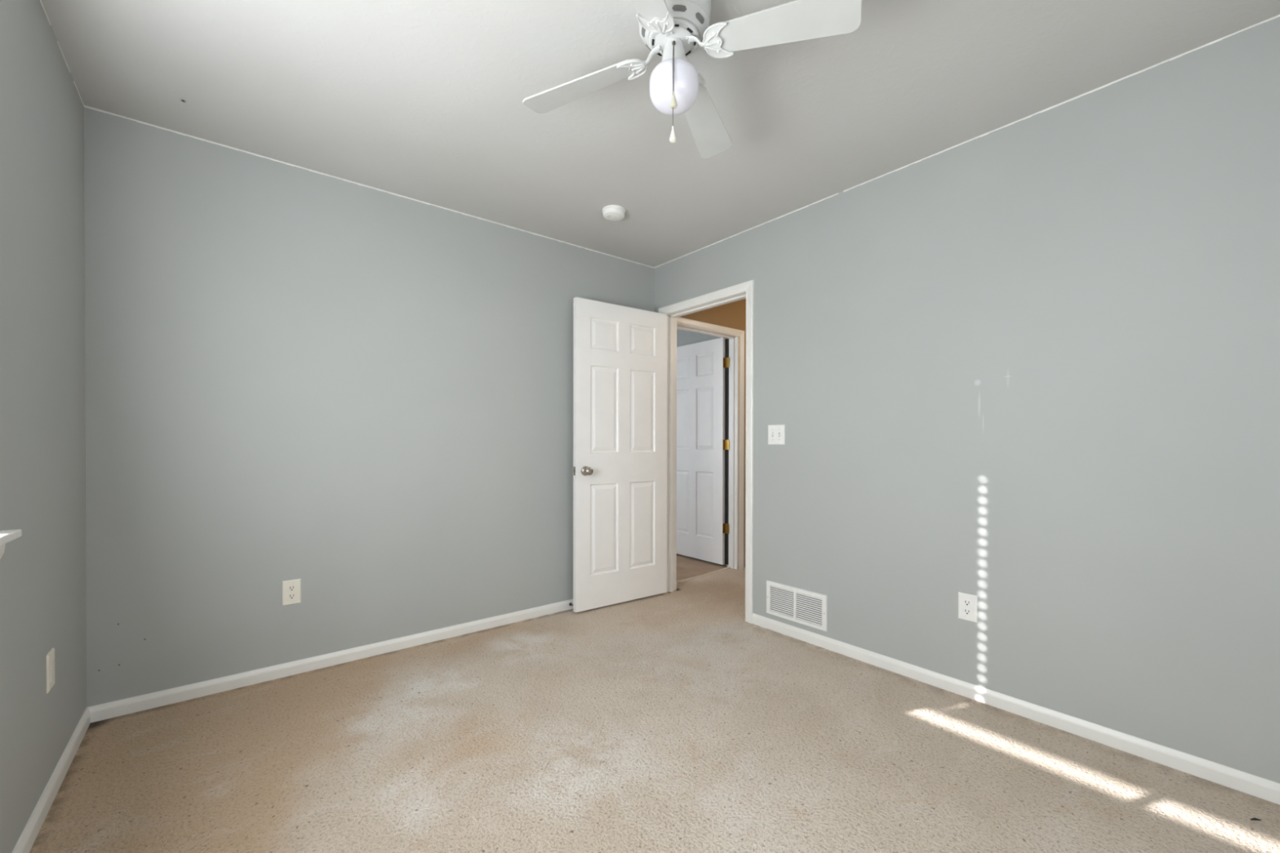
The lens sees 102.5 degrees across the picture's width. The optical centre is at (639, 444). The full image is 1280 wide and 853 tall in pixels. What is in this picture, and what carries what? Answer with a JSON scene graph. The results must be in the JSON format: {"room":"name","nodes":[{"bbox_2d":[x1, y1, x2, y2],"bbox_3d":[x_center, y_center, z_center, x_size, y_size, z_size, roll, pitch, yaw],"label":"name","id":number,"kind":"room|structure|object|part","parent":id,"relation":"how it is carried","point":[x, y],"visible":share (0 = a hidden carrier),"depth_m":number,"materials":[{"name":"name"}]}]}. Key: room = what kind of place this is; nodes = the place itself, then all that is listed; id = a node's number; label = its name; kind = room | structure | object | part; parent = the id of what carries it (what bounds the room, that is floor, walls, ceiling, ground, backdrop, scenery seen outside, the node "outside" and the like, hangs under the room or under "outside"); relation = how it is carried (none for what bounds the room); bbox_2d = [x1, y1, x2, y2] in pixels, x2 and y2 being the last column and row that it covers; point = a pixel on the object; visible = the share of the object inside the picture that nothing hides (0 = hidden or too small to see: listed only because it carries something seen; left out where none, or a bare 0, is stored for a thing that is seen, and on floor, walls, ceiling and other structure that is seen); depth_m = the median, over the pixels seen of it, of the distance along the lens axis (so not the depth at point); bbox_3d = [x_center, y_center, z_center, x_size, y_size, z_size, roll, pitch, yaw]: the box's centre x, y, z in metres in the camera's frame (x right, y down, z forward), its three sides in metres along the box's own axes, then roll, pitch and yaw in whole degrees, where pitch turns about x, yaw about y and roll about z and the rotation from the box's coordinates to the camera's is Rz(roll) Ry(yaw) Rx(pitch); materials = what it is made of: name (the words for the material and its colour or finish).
{"room":"empty bedroom","nodes":[
{"label":"empty bedroom","id":0,"kind":"room"},
{"bbox_2d":[0,0,86,852],"bbox_3d":[-1.066,-0.109,0.530,0.140,2.640,3.750,0,0,-39],"label":"wall","id":1,"kind":"structure","parent":0,"point":[42,440],"depth_m":1.51,"materials":[{"name":"grey paint"}]},
{"bbox_2d":[0,528,22,559],"bbox_3d":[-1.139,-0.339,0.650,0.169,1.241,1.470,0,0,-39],"label":"window sill","id":2,"kind":"structure","parent":1,"relation":"in","point":[6,535],"depth_m":1.22,"materials":[{"name":"white paint"}]},
{"bbox_2d":[46,648,54,693],"bbox_3d":[-1.843,0.704,1.607,0.007,0.117,0.074,0,0,-39],"label":"wall plate","id":3,"kind":"object","parent":1,"relation":"attached to","point":[51,655],"visible":1,"depth_m":1.60,"materials":[{"name":"beige plastic"}]},
{"bbox_2d":[11,706,90,852],"bbox_3d":[-1.008,1.080,0.585,0.012,0.062,3.750,0,0,-39],"label":"baseboard","id":4,"kind":"structure","parent":1,"relation":"attached to","point":[30,832],"depth_m":1.58,"materials":[{"name":"white paint"}]},
{"bbox_2d":[39,0,84,106],"bbox_3d":[-1.009,-1.326,0.569,0.002,0.007,3.750,0,0,-39],"label":"paint line","id":5,"kind":"object","parent":1,"relation":"attached to","point":[39,0],"visible":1,"depth_m":1.75,"materials":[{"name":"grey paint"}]},
{"bbox_2d":[84,106,746,706],"bbox_3d":[-0.203,-0.125,3.721,5.502,2.640,0.115,0,0,-39],"label":"wall","id":6,"kind":"structure","parent":0,"point":[361,395],"depth_m":2.49,"materials":[{"name":"grey paint"}]},
{"bbox_2d":[282,578,301,605],"bbox_3d":[-1.667,0.705,2.458,0.074,0.117,0.008,0,0,-39],"label":"electrical outlet","id":7,"kind":"object","parent":6,"relation":"attached to","point":[291,589],"visible":1,"depth_m":2.46,"materials":[{"name":"beige plastic"}]},
{"bbox_2d":[287,593,296,599],"bbox_3d":[-1.665,0.725,2.456,0.034,0.028,0.002,0,0,-39],"label":"receptacle","id":8,"kind":"object","parent":7,"relation":"attached to","point":[290,596],"depth_m":2.46,"materials":[{"name":"beige plastic"}]},
{"bbox_2d":[287,585,296,591],"bbox_3d":[-1.665,0.685,2.456,0.034,0.028,0.002,0,0,-39],"label":"receptacle","id":9,"kind":"object","parent":7,"relation":"attached to","point":[290,588],"depth_m":2.46,"materials":[{"name":"beige plastic"}]},
{"bbox_2d":[87,599,573,722],"bbox_3d":[-1.042,1.067,2.965,2.962,0.062,0.012,0,0,-39],"label":"baseboard","id":10,"kind":"structure","parent":6,"relation":"attached to","point":[100,712],"depth_m":2.47,"materials":[{"name":"white paint"}]},
{"bbox_2d":[84,105,653,267],"bbox_3d":[-1.042,-1.338,2.957,2.962,0.007,0.002,0,0,-39],"label":"paint line","id":11,"kind":"object","parent":6,"relation":"attached to","point":[85,106],"visible":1,"depth_m":2.53,"materials":[{"name":"white paint"}]},
{"bbox_2d":[676,337,728,564],"bbox_3d":[0.515,0.055,4.867,0.102,2.035,0.812,0,0,-41],"label":"door","id":12,"kind":"structure","parent":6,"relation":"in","point":[702,367],"depth_m":4.78,"materials":[{"name":"white paint"}]},
{"bbox_2d":[676,316,744,568],"bbox_3d":[0.536,0.043,4.312,0.897,2.101,0.131,0,0,-39],"label":"door frame","id":13,"kind":"structure","parent":6,"relation":"attached to","point":[733,508],"depth_m":4.52,"materials":[{"name":"white paint"}]},
{"bbox_2d":[29,553,1279,852],"bbox_3d":[0.005,1.157,3.470,5.502,0.120,7.150,0,0,-39],"label":"floor","id":14,"kind":"structure","parent":0,"point":[674,722],"depth_m":1.78,"materials":[{"name":"beige carpet"}]},
{"bbox_2d":[680,567,729,582],"bbox_3d":[0.560,1.090,4.334,0.020,0.006,0.655,0,0,45],"label":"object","id":15,"kind":"object","parent":14,"relation":"on","point":[726,567],"visible":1,"depth_m":4.35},
{"bbox_2d":[1249,817,1261,820],"bbox_3d":[1.817,1.104,1.516,0.028,0.007,0.007,0,0,-2],"label":"crumb","id":16,"kind":"object","parent":14,"relation":"on","point":[1251,819],"visible":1,"depth_m":1.51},
{"bbox_2d":[40,0,1279,267],"bbox_3d":[0.117,-1.382,1.419,3.102,0.100,3.850,0,0,-39],"label":"ceiling","id":17,"kind":"structure","parent":0,"point":[421,100],"depth_m":1.92,"materials":[{"name":"paint"}]},
{"bbox_2d":[602,204,625,221],"bbox_3d":[-0.149,-1.320,2.933,0.134,0.041,0.134,0,0,-39],"label":"smoke detector","id":18,"kind":"object","parent":17,"relation":"attached to","point":[611,212],"visible":1,"depth_m":2.90,"materials":[{"name":"white plastic"}]},
{"bbox_2d":[522,0,862,159],"bbox_3d":[0.102,-1.101,1.547,0.799,0.464,0.799,0,0,-22],"label":"ceiling fan","id":19,"kind":"object","parent":17,"relation":"hanging from","point":[673,30],"visible":1,"depth_m":1.49,"materials":[{"name":"white metal"}]},
{"bbox_3d":[-0.192,-1.163,1.677,0.394,0.061,0.124,0,0,22],"label":"blade","id":20,"kind":"part","parent":19,"relation":"part of","materials":[{"name":"white wood"}]},
{"bbox_3d":[-0.028,-1.160,1.252,0.124,0.061,0.394,0,0,22],"label":"blade","id":21,"kind":"part","parent":19,"relation":"part of","materials":[{"name":"white wood"}]},
{"bbox_3d":[0.097,-1.048,1.492,0.003,0.270,0.048,0,0,6],"label":"pull chain","id":22,"kind":"part","parent":19,"relation":"part of","materials":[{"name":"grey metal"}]},
{"bbox_3d":[0.099,-1.098,1.491,0.003,0.171,0.048,0,0,4],"label":"pull chain","id":23,"kind":"part","parent":19,"relation":"part of","materials":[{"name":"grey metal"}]},
{"bbox_3d":[0.102,-1.208,1.546,0.117,0.014,0.117,0,0,-39],"label":"mounting plate","id":24,"kind":"part","parent":19,"relation":"part of","materials":[{"name":"white metal"}]},
{"bbox_3d":[0.102,-1.071,1.547,0.147,0.115,0.147,0,0,-39],"label":"light globe","id":25,"kind":"part","parent":19,"relation":"part of","materials":[{"name":"white glass"}]},
{"bbox_3d":[0.232,-1.163,1.841,0.124,0.061,0.394,0,0,22],"label":"blade","id":26,"kind":"part","parent":19,"relation":"part of","materials":[{"name":"white wood"}]},
{"bbox_3d":[0.397,-1.161,1.416,0.394,0.061,0.124,0,0,22],"label":"blade","id":27,"kind":"part","parent":19,"relation":"part of","materials":[{"name":"white wood"}]},
{"bbox_2d":[676,328,727,565],"bbox_3d":[-1.282,-0.083,4.971,3.400,2.540,3.185,0,0,-39],"label":"wall","id":28,"kind":"structure","parent":0,"point":[683,337],"depth_m":5.00,"materials":[{"name":"grey paint"}]},
{"bbox_2d":[653,17,1279,782],"bbox_3d":[1.328,-0.116,2.484,0.115,2.640,3.965,0,0,-39],"label":"wall","id":29,"kind":"structure","parent":0,"point":[1029,368],"depth_m":2.01,"materials":[{"name":"grey paint"}]},
{"bbox_2d":[658,280,754,623],"bbox_3d":[0.468,0.040,3.543,0.147,2.114,0.879,0,0,-39],"label":"door frame","id":30,"kind":"structure","parent":29,"relation":"attached to","point":[748,286],"depth_m":3.46,"materials":[{"name":"white paint"}]},
{"bbox_2d":[573,297,667,612],"bbox_3d":[-0.118,0.064,3.550,0.783,2.035,0.165,0,0,-36],"label":"door","id":31,"kind":"structure","parent":30,"relation":"attached to","point":[620,353],"depth_m":3.51,"materials":[{"name":"white paint"}]},
{"bbox_3d":[-0.338,0.169,3.327,0.064,0.064,0.065,0,0,-36],"label":"knob","id":32,"kind":"part","parent":31,"relation":"part of","materials":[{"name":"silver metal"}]},
{"bbox_2d":[768,424,784,444],"bbox_3d":[0.800,-0.061,3.030,0.016,0.116,0.116,0,0,-39],"label":"light switch","id":33,"kind":"object","parent":29,"relation":"attached to","point":[775,433],"visible":1,"depth_m":3.03,"materials":[{"name":"white plastic"}]},
{"bbox_2d":[766,580,826,631],"bbox_3d":[0.885,0.912,2.932,0.011,0.196,0.397,0,0,-39],"label":"air vent","id":34,"kind":"object","parent":29,"relation":"in","point":[803,606],"visible":1,"depth_m":2.92,"materials":[{"name":"white plastic"}]},
{"bbox_2d":[653,14,1279,268],"bbox_3d":[1.289,-1.332,2.435,0.002,0.007,3.750,0,0,-39],"label":"paint line","id":35,"kind":"object","parent":29,"relation":"attached to","point":[1278,15],"visible":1,"depth_m":2.07,"materials":[{"name":"white paint"}]},
{"bbox_2d":[958,591,977,622],"bbox_3d":[1.438,0.713,2.254,0.008,0.117,0.074,0,0,-39],"label":"electrical outlet","id":36,"kind":"object","parent":29,"relation":"attached to","point":[967,603],"visible":1,"depth_m":2.25,"materials":[{"name":"white plastic"}]},
{"bbox_2d":[962,608,971,615],"bbox_3d":[1.436,0.732,2.253,0.002,0.028,0.034,0,0,-39],"label":"receptacle","id":37,"kind":"object","parent":36,"relation":"attached to","point":[966,611],"depth_m":2.25,"materials":[{"name":"white plastic"}]},
{"bbox_2d":[962,599,971,606],"bbox_3d":[1.436,0.693,2.253,0.002,0.028,0.034,0,0,-39],"label":"receptacle","id":38,"kind":"object","parent":36,"relation":"attached to","point":[966,602],"depth_m":2.25,"materials":[{"name":"white plastic"}]},
{"bbox_2d":[751,613,1279,804],"bbox_3d":[1.579,1.076,2.079,0.012,0.062,2.806,0,0,-39],"label":"baseboard","id":39,"kind":"structure","parent":29,"relation":"attached to","point":[1247,783],"depth_m":2.00,"materials":[{"name":"white paint"}]}
]}

